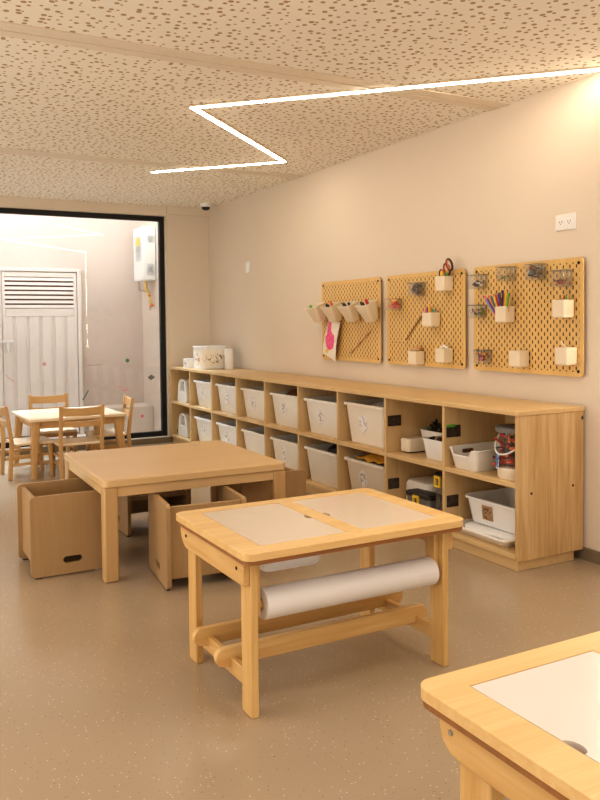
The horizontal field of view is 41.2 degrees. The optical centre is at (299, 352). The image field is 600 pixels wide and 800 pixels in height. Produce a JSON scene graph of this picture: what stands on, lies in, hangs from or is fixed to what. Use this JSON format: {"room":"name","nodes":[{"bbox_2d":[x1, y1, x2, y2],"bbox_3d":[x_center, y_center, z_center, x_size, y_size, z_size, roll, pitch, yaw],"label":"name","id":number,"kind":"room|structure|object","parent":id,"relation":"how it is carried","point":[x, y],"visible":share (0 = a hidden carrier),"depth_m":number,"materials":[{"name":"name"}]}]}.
{"room":"children's room","nodes":[
{"label":"children's room","id":0,"kind":"room"},
{"bbox_2d":[0,433,85,442],"bbox_3d":[-3.696,0.948,6.996,5.100,0.080,0.954,-2,2,-28],"label":"floor","id":1,"kind":"structure","parent":0,"point":[84,434],"depth_m":8.09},
{"bbox_2d":[89,403,153,432],"bbox_3d":[-1.866,0.698,8.327,0.598,0.285,0.338,-2,2,-28],"label":"ledge","id":2,"kind":"object","parent":1,"relation":"on","point":[139,424],"visible":0.39,"depth_m":8.25,"materials":[{"name":"paint"}]},
{"bbox_2d":[0,214,143,438],"bbox_3d":[-3.923,-1.006,7.412,5.200,3.800,0.100,-2,2,-28],"label":"wall","id":3,"kind":"structure","parent":0,"point":[103,249],"depth_m":8.36,"materials":[{"name":"paint"}]},
{"bbox_2d":[0,267,83,439],"bbox_3d":[-2.612,0.005,8.051,0.820,1.705,0.075,-2,2,-28],"label":"door","id":4,"kind":"structure","parent":3,"relation":"in","point":[40,322],"depth_m":8.04,"materials":[{"name":"metal"}]},
{"bbox_2d":[0,196,209,436],"bbox_3d":[-2.950,-0.214,6.753,4.643,2.246,0.120,-2,2,-28],"label":"wall","id":5,"kind":"structure","parent":0,"point":[188,285],"depth_m":7.65,"materials":[{"name":"paint"}]},
{"bbox_2d":[0,207,166,448],"bbox_3d":[-2.841,-0.200,6.835,3.512,2.105,0.050,-2,2,-28],"label":"window","id":6,"kind":"structure","parent":5,"relation":"in","point":[161,260],"depth_m":7.61,"materials":[{"name":"black metal"}]},
{"bbox_2d":[0,206,169,449],"bbox_3d":[-2.815,-0.198,6.788,3.512,2.105,0.057,-2,2,-28],"label":"trim","id":7,"kind":"structure","parent":5,"relation":"attached to","point":[164,216],"depth_m":7.59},
{"bbox_2d":[0,437,169,455],"bbox_3d":[-2.787,0.880,6.795,3.512,0.052,0.020,-2,2,-28],"label":"trim","id":8,"kind":"structure","parent":5,"relation":"attached to","point":[161,439],"depth_m":7.42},
{"bbox_2d":[166,206,209,216],"bbox_3d":[-1.073,-1.352,7.648,0.431,0.075,0.030,-2,2,-28],"label":"trim","id":9,"kind":"structure","parent":5,"relation":"attached to","point":[174,210],"depth_m":7.63,"materials":[{"name":"paint"}]},
{"bbox_2d":[141,221,160,430],"bbox_3d":[-1.429,-1.059,8.161,0.100,3.800,0.954,-2,2,-28],"label":"wall","id":10,"kind":"structure","parent":0,"point":[151,339],"depth_m":8.29,"materials":[{"name":"paint"}]},
{"bbox_2d":[133,226,155,309],"bbox_3d":[-1.607,-0.860,8.243,0.140,0.850,0.332,-2,2,-28],"label":"water heater","id":11,"kind":"object","parent":10,"relation":"attached to","point":[143,236],"visible":1,"depth_m":8.11,"materials":[{"name":"white plastic"}]},
{"bbox_2d":[0,442,599,799],"bbox_3d":[-0.708,1.062,2.781,4.743,0.060,9.106,-2,2,-28],"label":"floor","id":12,"kind":"structure","parent":0,"point":[103,696],"depth_m":2.51,"materials":[{"name":"plastic"}]},
{"bbox_2d":[0,406,53,480],"bbox_3d":[-2.075,0.655,6.013,0.364,0.545,0.331,-2,2,-31],"label":"child chair","id":13,"kind":"object","parent":12,"relation":"on","point":[43,440],"visible":0.98,"depth_m":5.95,"materials":[{"name":"brown wood"}]},
{"bbox_2d":[28,393,76,464],"bbox_3d":[-2.068,0.631,6.669,0.331,0.545,0.364,-2,2,-28],"label":"child chair","id":14,"kind":"object","parent":12,"relation":"on","point":[47,432],"visible":0.48,"depth_m":6.72,"materials":[{"name":"brown wood"}]},
{"bbox_2d":[17,478,101,579],"bbox_3d":[-1.114,0.816,3.765,0.365,0.368,0.355,-2,2,-28],"label":"chair","id":15,"kind":"object","parent":12,"relation":"on","point":[57,519],"visible":0.89,"depth_m":3.62,"materials":[{"name":"wood"}]},
{"bbox_2d":[12,406,124,478],"bbox_3d":[-1.840,0.694,6.324,0.725,0.440,0.725,-2,2,-30],"label":"table","id":16,"kind":"object","parent":12,"relation":"on","point":[37,419],"visible":0.73,"depth_m":6.12,"materials":[{"name":"brown wood"}]},
{"bbox_2d":[52,404,104,479],"bbox_3d":[-1.660,0.653,5.954,0.331,0.545,0.364,-2,2,-28],"label":"child chair","id":17,"kind":"object","parent":12,"relation":"on","point":[98,410],"visible":0.75,"depth_m":5.83,"materials":[{"name":"brown wood"}]},
{"bbox_2d":[84,395,133,450],"bbox_3d":[-1.539,0.634,6.447,0.364,0.545,0.331,-1,2,-23],"label":"child chair","id":18,"kind":"object","parent":12,"relation":"on","point":[127,400],"visible":0.65,"depth_m":6.36,"materials":[{"name":"brown wood"}]},
{"bbox_2d":[118,489,190,536],"bbox_3d":[-0.842,0.788,4.457,0.355,0.368,0.365,-2,2,-28],"label":"chair","id":19,"kind":"object","parent":12,"relation":"on","point":[131,504],"visible":0.26,"depth_m":4.36,"materials":[{"name":"wood"}]},
{"bbox_2d":[64,440,285,582],"bbox_3d":[-0.657,0.759,4.051,0.888,0.452,0.880,-2,2,-27],"label":"table","id":20,"kind":"object","parent":12,"relation":"on","point":[113,473],"visible":0.84,"depth_m":3.78,"materials":[{"name":"brown wood"}]},
{"bbox_2d":[148,485,246,590],"bbox_3d":[-0.465,0.816,3.583,0.355,0.368,0.365,-1,2,-23],"label":"chair","id":21,"kind":"object","parent":12,"relation":"on","point":[168,554],"visible":0.61,"depth_m":3.42,"materials":[{"name":"wood"}]},
{"bbox_2d":[215,467,305,502],"bbox_3d":[-0.212,0.791,4.207,0.365,0.368,0.355,-2,2,-28],"label":"chair","id":22,"kind":"object","parent":12,"relation":"on","point":[295,480],"visible":0.11,"depth_m":4.08,"materials":[{"name":"wood"}]},
{"bbox_2d":[176,488,462,718],"bbox_3d":[0.059,0.783,2.650,0.816,0.492,0.585,-2,2,-29],"label":"table","id":23,"kind":"object","parent":12,"relation":"on","point":[237,539],"visible":0.97,"depth_m":2.58,"materials":[{"name":"wood"}]},
{"bbox_2d":[260,555,320,571],"bbox_3d":[-0.089,0.619,2.582,0.260,0.081,0.351,-2,2,-28],"label":"bin","id":24,"kind":"object","parent":23,"relation":"hanging from","point":[311,560],"visible":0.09,"depth_m":2.44,"materials":[{"name":"white plastic"}]},
{"bbox_2d":[260,556,438,619],"bbox_3d":[0.158,0.725,2.471,0.621,0.091,0.091,-2,2,-29],"label":"paper roll","id":25,"kind":"object","parent":23,"relation":"hanging from","point":[294,597],"visible":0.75,"depth_m":2.42,"materials":[{"name":"paper"}]},
{"bbox_2d":[169,366,584,571],"bbox_3d":[0.046,0.556,5.676,0.419,0.725,4.644,-2,2,-28],"label":"cubby shelf","id":26,"kind":"object","parent":12,"relation":"on","point":[547,484],"visible":0.7,"depth_m":4.08,"materials":[{"name":"brown wood"}]},
{"bbox_2d":[177,413,189,437],"bbox_3d":[-1.063,0.677,7.516,0.120,0.216,0.307,-2,2,-28],"label":"caddy","id":27,"kind":"object","parent":26,"relation":"on","point":[183,429],"visible":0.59,"depth_m":7.43,"materials":[{"name":"plastic"}]},
{"bbox_2d":[178,378,188,402],"bbox_3d":[-1.053,0.355,7.479,0.120,0.216,0.250,-2,2,-28],"label":"caddy","id":28,"kind":"object","parent":26,"relation":"on","point":[183,385],"visible":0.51,"depth_m":7.41,"materials":[{"name":"plastic"}]},
{"bbox_2d":[183,358,193,367],"bbox_3d":[-1.009,0.100,7.340,0.102,0.085,0.100,-2,2,-28],"label":"box","id":29,"kind":"object","parent":26,"relation":"on","point":[188,362],"visible":0.78,"depth_m":7.29,"materials":[{"name":"white plastic"}]},
{"bbox_2d":[193,379,210,407],"bbox_3d":[-0.701,0.362,7.035,0.361,0.228,0.456,-2,2,-28],"label":"storage bin","id":30,"kind":"object","parent":26,"relation":"on","point":[203,386],"visible":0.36,"depth_m":6.97,"materials":[{"name":"white plastic"}]},
{"bbox_2d":[194,415,211,441],"bbox_3d":[-0.698,0.685,7.047,0.361,0.228,0.456,-2,2,-28],"label":"storage bin","id":31,"kind":"object","parent":26,"relation":"on","point":[203,421],"visible":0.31,"depth_m":7.00,"materials":[{"name":"white plastic"}]},
{"bbox_2d":[192,345,226,369],"bbox_3d":[-0.811,0.044,7.184,0.263,0.205,0.273,-2,2,-28],"label":"tub","id":32,"kind":"object","parent":26,"relation":"on","point":[206,356],"visible":0.92,"depth_m":7.07,"materials":[{"name":"white plastic"}]},
{"bbox_2d":[193,350,223,365],"bbox_3d":[-0.811,0.049,7.184,0.246,0.135,0.256,-2,2,-28],"label":"print","id":33,"kind":"object","parent":32,"relation":"attached to","point":[201,357],"depth_m":7.07},
{"bbox_2d":[215,382,235,413],"bbox_3d":[-0.457,0.376,6.585,0.361,0.228,0.456,-2,2,-28],"label":"storage bin","id":34,"kind":"object","parent":26,"relation":"on","point":[227,397],"visible":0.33,"depth_m":6.52,"materials":[{"name":"white plastic"}]},
{"bbox_2d":[216,420,235,445],"bbox_3d":[-0.454,0.699,6.597,0.361,0.228,0.456,-2,2,-28],"label":"storage bin","id":35,"kind":"object","parent":26,"relation":"on","point":[227,429],"visible":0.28,"depth_m":6.54,"materials":[{"name":"white plastic"}]},
{"bbox_2d":[224,349,233,368],"bbox_3d":[-0.628,0.059,7.056,0.084,0.180,0.084,-2,2,-28],"label":"paper roll","id":36,"kind":"object","parent":26,"relation":"on","point":[228,353],"visible":1,"depth_m":7.02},
{"bbox_2d":[241,386,263,420],"bbox_3d":[-0.213,0.390,6.134,0.361,0.228,0.456,-2,2,-28],"label":"storage bin","id":37,"kind":"object","parent":26,"relation":"on","point":[253,396],"visible":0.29,"depth_m":6.07,"materials":[{"name":"plastic"}]},
{"bbox_2d":[241,427,264,454],"bbox_3d":[-0.210,0.713,6.146,0.361,0.228,0.456,-2,2,-28],"label":"storage bin","id":38,"kind":"object","parent":26,"relation":"on","point":[254,436],"visible":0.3,"depth_m":6.09,"materials":[{"name":"plastic"}]},
{"bbox_2d":[270,391,297,428],"bbox_3d":[0.031,0.404,5.684,0.361,0.228,0.456,-2,2,-28],"label":"storage bin","id":39,"kind":"object","parent":26,"relation":"on","point":[285,406],"visible":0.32,"depth_m":5.61,"materials":[{"name":"plastic"}]},
{"bbox_2d":[286,389,296,395],"bbox_3d":[0.014,0.310,5.620,0.191,0.130,0.299,-2,2,-28],"label":"fabric bundle","id":40,"kind":"object","parent":39,"relation":"in","point":[293,392],"visible":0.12,"depth_m":5.60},
{"bbox_2d":[270,434,297,469],"bbox_3d":[0.034,0.727,5.696,0.361,0.228,0.456,-2,2,-28],"label":"storage bin","id":41,"kind":"object","parent":26,"relation":"on","point":[285,446],"visible":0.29,"depth_m":5.63,"materials":[{"name":"plastic"}]},
{"bbox_2d":[304,395,336,437],"bbox_3d":[0.275,0.418,5.233,0.361,0.228,0.456,-2,2,-28],"label":"storage bin","id":42,"kind":"object","parent":26,"relation":"on","point":[322,410],"visible":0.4,"depth_m":5.16,"materials":[{"name":"plastic"}]},
{"bbox_2d":[304,443,336,488],"bbox_3d":[0.278,0.741,5.245,0.361,0.228,0.456,-2,2,-28],"label":"storage bin","id":43,"kind":"object","parent":26,"relation":"on","point":[322,463],"visible":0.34,"depth_m":5.18,"materials":[{"name":"plastic"}]},
{"bbox_2d":[328,444,336,453],"bbox_3d":[0.286,0.649,5.188,0.239,0.154,0.230,0,2,25],"label":"plastic bag","id":44,"kind":"object","parent":43,"relation":"in","point":[333,449],"visible":0.13,"depth_m":5.14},
{"bbox_2d":[344,398,383,448],"bbox_3d":[0.519,0.423,4.782,0.361,0.245,0.456,-2,2,-28],"label":"storage bin","id":45,"kind":"object","parent":26,"relation":"on","point":[366,420],"visible":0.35,"depth_m":4.70,"materials":[{"name":"plastic"}]},
{"bbox_2d":[372,402,383,406],"bbox_3d":[0.538,0.348,4.777,0.329,0.108,0.247,1,3,40],"label":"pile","id":46,"kind":"object","parent":45,"relation":"in","point":[381,404],"visible":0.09,"depth_m":4.77,"materials":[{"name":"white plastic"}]},
{"bbox_2d":[344,453,384,492],"bbox_3d":[0.522,0.755,4.794,0.361,0.228,0.456,-2,2,-28],"label":"storage bin","id":47,"kind":"object","parent":26,"relation":"on","point":[363,474],"visible":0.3,"depth_m":4.72,"materials":[{"name":"plastic"}]},
{"bbox_2d":[356,453,383,463],"bbox_3d":[0.523,0.624,4.768,0.240,0.066,0.333,-2,2,-28],"label":"cloth","id":48,"kind":"object","parent":47,"relation":"in","point":[379,459],"visible":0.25,"depth_m":4.75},
{"bbox_2d":[401,436,424,452],"bbox_3d":[0.635,0.517,4.461,0.130,0.080,0.088,-2,2,-28],"label":"plastic box","id":49,"kind":"object","parent":26,"relation":"on","point":[414,444],"visible":0.85,"depth_m":4.42,"materials":[{"name":"beige plastic"}]},
{"bbox_2d":[406,488,441,509],"bbox_3d":[0.658,0.817,4.266,0.107,0.139,0.212,-2,2,-28],"label":"box","id":50,"kind":"object","parent":26,"relation":"on","point":[427,498],"visible":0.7,"depth_m":4.21,"materials":[{"name":"plastic"}]},
{"bbox_2d":[406,476,441,510],"bbox_3d":[0.733,0.793,4.443,0.220,0.172,0.240,-2,2,-28],"label":"case","id":51,"kind":"object","parent":26,"relation":"on","point":[424,482],"visible":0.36,"depth_m":4.38,"materials":[{"name":"plastic"}]},
{"bbox_2d":[434,471,441,495],"bbox_3d":[0.756,0.756,4.124,0.122,0.269,0.097,-2,2,-28],"label":"latch","id":52,"kind":"object","parent":51,"relation":"attached to","point":[437,475],"visible":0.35,"depth_m":4.10,"materials":[{"name":"yellow plastic"}]},
{"bbox_2d":[420,428,441,436],"bbox_3d":[0.797,0.494,4.474,0.173,0.120,0.208,-2,2,-28],"label":"bin","id":53,"kind":"object","parent":26,"relation":"on","point":[425,432],"visible":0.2,"depth_m":4.45,"materials":[{"name":"plastic"}]},
{"bbox_2d":[427,419,441,432],"bbox_3d":[0.797,0.428,4.467,0.200,0.100,0.177,1,3,40],"label":"greenery","id":54,"kind":"object","parent":53,"relation":"in","point":[436,427],"visible":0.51,"depth_m":4.45,"materials":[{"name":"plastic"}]},
{"bbox_2d":[422,436,441,460],"bbox_3d":[0.786,0.510,4.213,0.198,0.108,0.228,-2,2,-28],"label":"bin","id":55,"kind":"object","parent":26,"relation":"on","point":[433,448],"visible":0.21,"depth_m":4.19,"materials":[{"name":"white plastic"}]},
{"bbox_2d":[429,436,441,440],"bbox_3d":[0.786,0.465,4.208,0.154,0.058,0.185,-2,2,-28],"label":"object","id":56,"kind":"object","parent":55,"relation":"in","point":[433,437],"visible":0.16,"depth_m":4.20,"materials":[{"name":"black plastic"}]},
{"bbox_2d":[449,441,503,471],"bbox_3d":[0.926,0.519,3.970,0.328,0.105,0.208,-2,2,-28],"label":"plastic basket","id":57,"kind":"object","parent":26,"relation":"on","point":[475,457],"visible":0.66,"depth_m":3.88,"materials":[{"name":"plastic"}]},
{"bbox_2d":[460,518,514,546],"bbox_3d":[1.001,0.876,3.919,0.362,0.040,0.412,-2,2,-28],"label":"plastic tray","id":58,"kind":"object","parent":26,"relation":"on","point":[502,542],"visible":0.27,"depth_m":3.79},
{"bbox_2d":[465,521,514,540],"bbox_3d":[1.009,0.848,3.860,0.300,0.014,0.360,-3,3,-32],"label":"lid","id":59,"kind":"object","parent":58,"relation":"on","point":[472,525],"visible":0.34,"depth_m":3.79,"materials":[{"name":"white plastic"}]},
{"bbox_2d":[465,488,514,533],"bbox_3d":[1.051,0.773,3.884,0.339,0.128,0.424,-2,2,-28],"label":"tub","id":60,"kind":"object","parent":59,"relation":"on","point":[495,508],"visible":0.46,"depth_m":3.88,"materials":[{"name":"white plastic"}]},
{"bbox_2d":[494,424,514,479],"bbox_3d":[0.998,0.461,3.700,0.187,0.240,0.189,-2,2,-28],"label":"bucket","id":61,"kind":"object","parent":26,"relation":"on","point":[507,472],"visible":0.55,"depth_m":3.66,"materials":[{"name":"beige plastic"}]},
{"bbox_2d":[493,433,514,465],"bbox_3d":[0.995,0.446,3.704,0.162,0.196,0.173,-2,2,-28],"label":"toy pieces","id":62,"kind":"object","parent":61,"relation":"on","point":[508,441],"visible":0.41,"depth_m":3.68,"materials":[{"name":"plastic"}]},
{"bbox_2d":[421,631,599,799],"bbox_3d":[0.687,0.826,1.353,0.816,0.488,0.585,-2,2,-28],"label":"table","id":63,"kind":"object","parent":12,"relation":"on","point":[525,725],"visible":1,"depth_m":1.31,"materials":[{"name":"wood"}]},
{"bbox_2d":[0,0,599,207],"bbox_3d":[-0.755,-1.244,2.741,4.743,0.060,9.206,-2,2,-28],"label":"ceiling","id":64,"kind":"structure","parent":0,"point":[54,98],"depth_m":3.66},
{"bbox_2d":[200,203,211,210],"bbox_3d":[-0.875,-1.351,7.413,0.110,0.064,0.110,-2,2,-28],"label":"security camera","id":65,"kind":"object","parent":64,"relation":"attached to","point":[205,206],"visible":1,"depth_m":7.38,"materials":[{"name":"white plastic"}]},
{"bbox_2d":[150,66,599,172],"bbox_3d":[-0.088,-0.552,4.513,1.258,1.466,3.357,-2,3,-37],"label":"strip light","id":66,"kind":"object","parent":64,"relation":"attached to","point":[197,108],"visible":1,"depth_m":3.94,"materials":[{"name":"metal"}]},
{"bbox_2d":[209,73,599,550],"bbox_3d":[1.298,-0.153,3.887,0.100,2.246,9.206,-2,2,-28],"label":"wall","id":67,"kind":"structure","parent":0,"point":[489,188],"depth_m":4.68,"materials":[{"name":"paint"}]},
{"bbox_2d":[0,148,304,178],"bbox_3d":[-2.038,-1.281,5.008,4.643,0.005,0.145,-2,2,-28],"label":"trim","id":68,"kind":"structure","parent":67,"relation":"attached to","point":[2,150],"depth_m":5.49,"materials":[{"name":"paint"}]},
{"bbox_2d":[245,261,249,272],"bbox_3d":[-0.461,-0.746,6.991,0.012,0.100,0.090,-2,2,-28],"label":"light switch","id":69,"kind":"object","parent":67,"relation":"attached to","point":[247,264],"visible":1,"depth_m":6.97,"materials":[{"name":"white plastic"}]},
{"bbox_2d":[0,21,510,110],"bbox_3d":[-0.989,-1.221,3.070,4.643,0.005,0.145,-2,2,-28],"label":"ceiling beam","id":70,"kind":"structure","parent":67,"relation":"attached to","point":[7,29],"depth_m":3.42,"materials":[{"name":"paint"}]},
{"bbox_2d":[322,277,381,362],"bbox_3d":[0.350,-0.219,5.502,0.028,0.560,0.760,-2,2,-28],"label":"pegboard","id":71,"kind":"object","parent":67,"relation":"attached to","point":[350,334],"visible":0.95,"depth_m":5.42,"materials":[{"name":"wood"}]},
{"bbox_2d":[323,321,339,360],"bbox_3d":[0.224,-0.086,5.676,0.021,0.297,0.283,-1,2,-23],"label":"painting","id":72,"kind":"object","parent":71,"relation":"attached to","point":[330,339],"visible":0.94,"depth_m":5.67},
{"bbox_2d":[350,330,370,352],"bbox_3d":[0.407,-0.070,5.369,0.010,0.160,0.252,-2,2,-28],"label":"wooden dowel","id":73,"kind":"object","parent":71,"relation":"attached to","point":[370,330],"visible":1,"depth_m":5.36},
{"bbox_3d":[0.335,-0.310,5.490,0.012,0.012,0.750,-2,2,-28],"label":"rail","id":74,"kind":"object","parent":71,"relation":"attached to","visible":0},
{"bbox_2d":[305,302,325,322],"bbox_3d":[0.121,-0.285,5.734,0.131,0.145,0.149,-2,2,-28],"label":"cup","id":75,"kind":"object","parent":74,"relation":"hanging from","point":[316,313],"visible":0.91,"depth_m":5.70,"materials":[{"name":"beige plastic"}]},
{"bbox_2d":[320,302,341,322],"bbox_3d":[0.226,-0.279,5.539,0.131,0.145,0.149,-2,2,-28],"label":"cup","id":76,"kind":"object","parent":74,"relation":"hanging from","point":[332,313],"visible":0.91,"depth_m":5.50,"materials":[{"name":"beige plastic"}]},
{"bbox_2d":[337,301,358,321],"bbox_3d":[0.332,-0.273,5.344,0.131,0.145,0.149,-2,2,-28],"label":"cup","id":77,"kind":"object","parent":74,"relation":"hanging from","point":[350,313],"visible":0.95,"depth_m":5.31,"materials":[{"name":"beige plastic"}]},
{"bbox_2d":[354,300,377,321],"bbox_3d":[0.438,-0.267,5.149,0.131,0.145,0.149,-2,2,-28],"label":"cup","id":78,"kind":"object","parent":74,"relation":"hanging from","point":[369,312],"visible":0.92,"depth_m":5.11,"materials":[{"name":"beige plastic"}]},
{"bbox_2d":[387,269,465,368],"bbox_3d":[0.746,-0.196,4.771,0.028,0.560,0.760,-2,2,-28],"label":"pegboard","id":79,"kind":"object","parent":67,"relation":"attached to","point":[451,305],"visible":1,"depth_m":4.74,"materials":[{"name":"wood"}]},
{"bbox_2d":[408,351,424,364],"bbox_3d":[0.697,0.032,4.773,0.075,0.082,0.080,-2,2,-28],"label":"cup","id":80,"kind":"object","parent":79,"relation":"attached to","point":[414,357],"visible":0.91,"depth_m":4.74,"materials":[{"name":"beige plastic"}]},
{"bbox_2d":[411,347,421,350],"bbox_3d":[0.695,-0.022,4.770,0.066,0.023,0.066,-2,2,-28],"label":"tape roll","id":81,"kind":"object","parent":80,"relation":"on","point":[412,348],"visible":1,"depth_m":4.74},
{"bbox_2d":[422,313,439,326],"bbox_3d":[0.763,-0.190,4.638,0.075,0.082,0.088,-2,2,-28],"label":"cup","id":82,"kind":"object","parent":79,"relation":"attached to","point":[428,319],"visible":0.97,"depth_m":4.61,"materials":[{"name":"beige plastic"}]},
{"bbox_2d":[435,276,452,291],"bbox_3d":[0.819,-0.389,4.524,0.075,0.085,0.081,-2,2,-28],"label":"cup","id":83,"kind":"object","parent":79,"relation":"attached to","point":[442,283],"visible":1,"depth_m":4.49,"materials":[{"name":"beige plastic"}]},
{"bbox_2d":[443,258,452,275],"bbox_3d":[0.831,-0.441,4.495,0.020,0.179,0.109,-2,2,-28],"label":"scissors","id":84,"kind":"object","parent":83,"relation":"in","point":[446,264],"visible":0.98,"depth_m":4.48,"materials":[{"name":"plastic"}]},
{"bbox_2d":[435,348,452,362],"bbox_3d":[0.822,0.018,4.541,0.075,0.081,0.080,-2,2,-28],"label":"cup","id":85,"kind":"object","parent":79,"relation":"attached to","point":[441,355],"visible":0.88,"depth_m":4.51,"materials":[{"name":"beige plastic"}]},
{"bbox_3d":[0.585,-0.297,4.964,0.073,0.074,0.084,-2,2,-28],"label":"clear box","id":86,"kind":"object","parent":79,"relation":"attached to","visible":0},
{"bbox_2d":[388,297,398,308],"bbox_3d":[0.585,-0.306,4.966,0.057,0.073,0.076,-1,2,-19],"label":"pompom","id":87,"kind":"object","parent":86,"relation":"in","point":[394,302],"visible":1,"depth_m":4.94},
{"bbox_3d":[0.695,-0.375,4.756,0.073,0.081,0.100,-2,2,-28],"label":"clear box","id":88,"kind":"object","parent":79,"relation":"attached to","visible":0},
{"bbox_2d":[412,283,421,294],"bbox_3d":[0.696,-0.379,4.754,0.066,0.074,0.059,1,2,32],"label":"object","id":89,"kind":"object","parent":88,"relation":"in","point":[417,286],"visible":1,"depth_m":4.74,"materials":[{"name":"plastic"}]},
{"bbox_3d":[0.614,-0.062,4.966,0.029,0.003,0.150,-2,2,-28],"label":"ledge","id":90,"kind":"object","parent":79,"relation":"attached to","visible":0},
{"bbox_2d":[406,315,421,339],"bbox_3d":[0.690,-0.147,4.843,0.007,0.152,0.163,-2,2,-28],"label":"wooden dowel","id":91,"kind":"object","parent":90,"relation":"on","point":[421,315],"visible":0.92,"depth_m":4.83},
{"bbox_2d":[474,257,583,376],"bbox_3d":[1.142,-0.174,4.039,0.028,0.560,0.760,-2,2,-28],"label":"pegboard","id":92,"kind":"object","parent":67,"relation":"attached to","point":[534,329],"visible":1,"depth_m":3.98,"materials":[{"name":"wood"}]},
{"bbox_2d":[495,306,514,322],"bbox_3d":[1.054,-0.194,4.100,0.075,0.083,0.077,-2,2,-28],"label":"cup","id":93,"kind":"object","parent":92,"relation":"attached to","point":[502,315],"visible":0.97,"depth_m":4.07,"materials":[{"name":"beige plastic"}]},
{"bbox_2d":[486,296,494,313],"bbox_3d":[1.004,-0.225,4.144,0.010,0.135,0.095,-2,3,-35],"label":"pencil","id":94,"kind":"object","parent":93,"relation":"in","point":[488,300],"visible":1,"depth_m":4.15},
{"bbox_2d":[504,288,506,305],"bbox_3d":[1.048,-0.241,4.069,0.010,0.168,0.041,-1,2,-2],"label":"pencil","id":95,"kind":"object","parent":93,"relation":"in","point":[506,288],"visible":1,"depth_m":4.05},
{"bbox_2d":[508,290,512,311],"bbox_3d":[1.062,-0.238,4.053,0.009,0.164,0.067,-1,2,-14],"label":"pencil","id":96,"kind":"object","parent":93,"relation":"in","point":[511,290],"visible":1,"depth_m":4.04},
{"bbox_2d":[509,350,528,366],"bbox_3d":[1.105,0.032,4.019,0.075,0.083,0.078,-2,2,-28],"label":"cup","id":97,"kind":"object","parent":92,"relation":"attached to","point":[517,358],"visible":1,"depth_m":3.99,"materials":[{"name":"beige plastic"}]},
{"bbox_2d":[552,300,573,317],"bbox_3d":[1.240,-0.205,3.756,0.075,0.084,0.076,-2,2,-28],"label":"cup","id":98,"kind":"object","parent":92,"relation":"attached to","point":[560,308],"visible":0.99,"depth_m":3.73,"materials":[{"name":"beige plastic"}]},
{"bbox_2d":[555,347,576,364],"bbox_3d":[1.251,0.018,3.748,0.075,0.082,0.077,-2,2,-28],"label":"cup","id":99,"kind":"object","parent":92,"relation":"attached to","point":[563,356],"visible":0.91,"depth_m":3.72,"materials":[{"name":"beige plastic"}]},
{"bbox_3d":[1.233,-0.347,3.761,0.073,0.081,0.090,-2,2,-28],"label":"clear box","id":100,"kind":"object","parent":92,"relation":"attached to","visible":0},
{"bbox_2d":[554,279,567,284],"bbox_3d":[1.236,-0.332,3.762,0.052,0.027,0.065,-2,2,-28],"label":"craft supplies","id":101,"kind":"object","parent":100,"relation":"in","point":[559,281],"visible":1,"depth_m":3.75},
{"bbox_3d":[1.057,-0.400,4.085,0.073,0.078,0.087,-2,2,-28],"label":"clear box","id":102,"kind":"object","parent":92,"relation":"attached to","visible":0},
{"bbox_2d":[498,274,511,279],"bbox_3d":[1.052,-0.386,4.085,0.047,0.030,0.064,-2,2,-28],"label":"craft supplies","id":103,"kind":"object","parent":102,"relation":"in","point":[504,276],"visible":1,"depth_m":4.08,"materials":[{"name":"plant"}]},
{"bbox_3d":[0.953,-0.378,4.278,0.073,0.078,0.093,-2,2,-28],"label":"clear box","id":104,"kind":"object","parent":92,"relation":"attached to","visible":0},
{"bbox_2d":[472,280,481,286],"bbox_3d":[0.952,-0.370,4.278,0.050,0.040,0.065,-1,2,-2],"label":"beads","id":105,"kind":"object","parent":104,"relation":"in","point":[476,283],"visible":1,"depth_m":4.27,"materials":[{"name":"plastic"}]},
{"bbox_3d":[0.953,-0.219,4.287,0.073,0.071,0.089,-2,2,-28],"label":"clear box","id":106,"kind":"object","parent":92,"relation":"attached to","visible":0},
{"bbox_2d":[471,308,484,315],"bbox_3d":[0.953,-0.218,4.285,0.055,0.043,0.066,-2,2,-28],"label":"craft supplies","id":107,"kind":"object","parent":106,"relation":"in","point":[476,311],"visible":1,"depth_m":4.27},
{"bbox_3d":[1.154,-0.392,3.905,0.073,0.081,0.089,-2,2,-28],"label":"clear box","id":108,"kind":"object","parent":92,"relation":"attached to","visible":0},
{"bbox_2d":[528,265,542,277],"bbox_3d":[1.151,-0.396,3.906,0.062,0.064,0.068,-2,2,-28],"label":"discs","id":109,"kind":"object","parent":108,"relation":"in","point":[534,271],"visible":1,"depth_m":3.89,"materials":[{"name":"plastic"}]},
{"bbox_3d":[0.976,0.024,4.258,0.073,0.075,0.078,-2,2,-28],"label":"clear box","id":110,"kind":"object","parent":92,"relation":"attached to","visible":0},
{"bbox_2d":[476,349,487,360],"bbox_3d":[0.972,0.014,4.258,0.050,0.067,0.066,-2,2,-28],"label":"craft supplies","id":111,"kind":"object","parent":110,"relation":"in","point":[482,355],"visible":1,"depth_m":4.25,"materials":[{"name":"plastic"}]},
{"bbox_2d":[556,212,575,230],"bbox_3d":[1.266,-0.622,3.803,0.012,0.076,0.124,-2,2,-28],"label":"power outlet","id":112,"kind":"object","parent":67,"relation":"attached to","point":[564,221],"visible":1,"depth_m":3.80,"materials":[{"name":"white plastic"}]},
{"bbox_2d":[558,219,563,225],"bbox_3d":[1.250,-0.622,3.824,0.003,0.030,0.034,-2,2,-28],"label":"socket","id":113,"kind":"object","parent":112,"relation":"attached to","point":[560,221],"depth_m":3.82,"materials":[{"name":"plastic"}]},
{"bbox_2d":[566,218,571,224],"bbox_3d":[1.275,-0.621,3.778,0.003,0.030,0.034,-2,2,-28],"label":"socket","id":114,"kind":"object","parent":112,"relation":"attached to","point":[568,220],"depth_m":3.78,"materials":[{"name":"plastic"}]},
{"bbox_2d":[574,547,599,564],"bbox_3d":[1.288,0.944,3.847,0.012,0.058,9.086,-2,2,-28],"label":"baseboard","id":115,"kind":"structure","parent":67,"relation":"attached to","point":[587,554],"depth_m":3.73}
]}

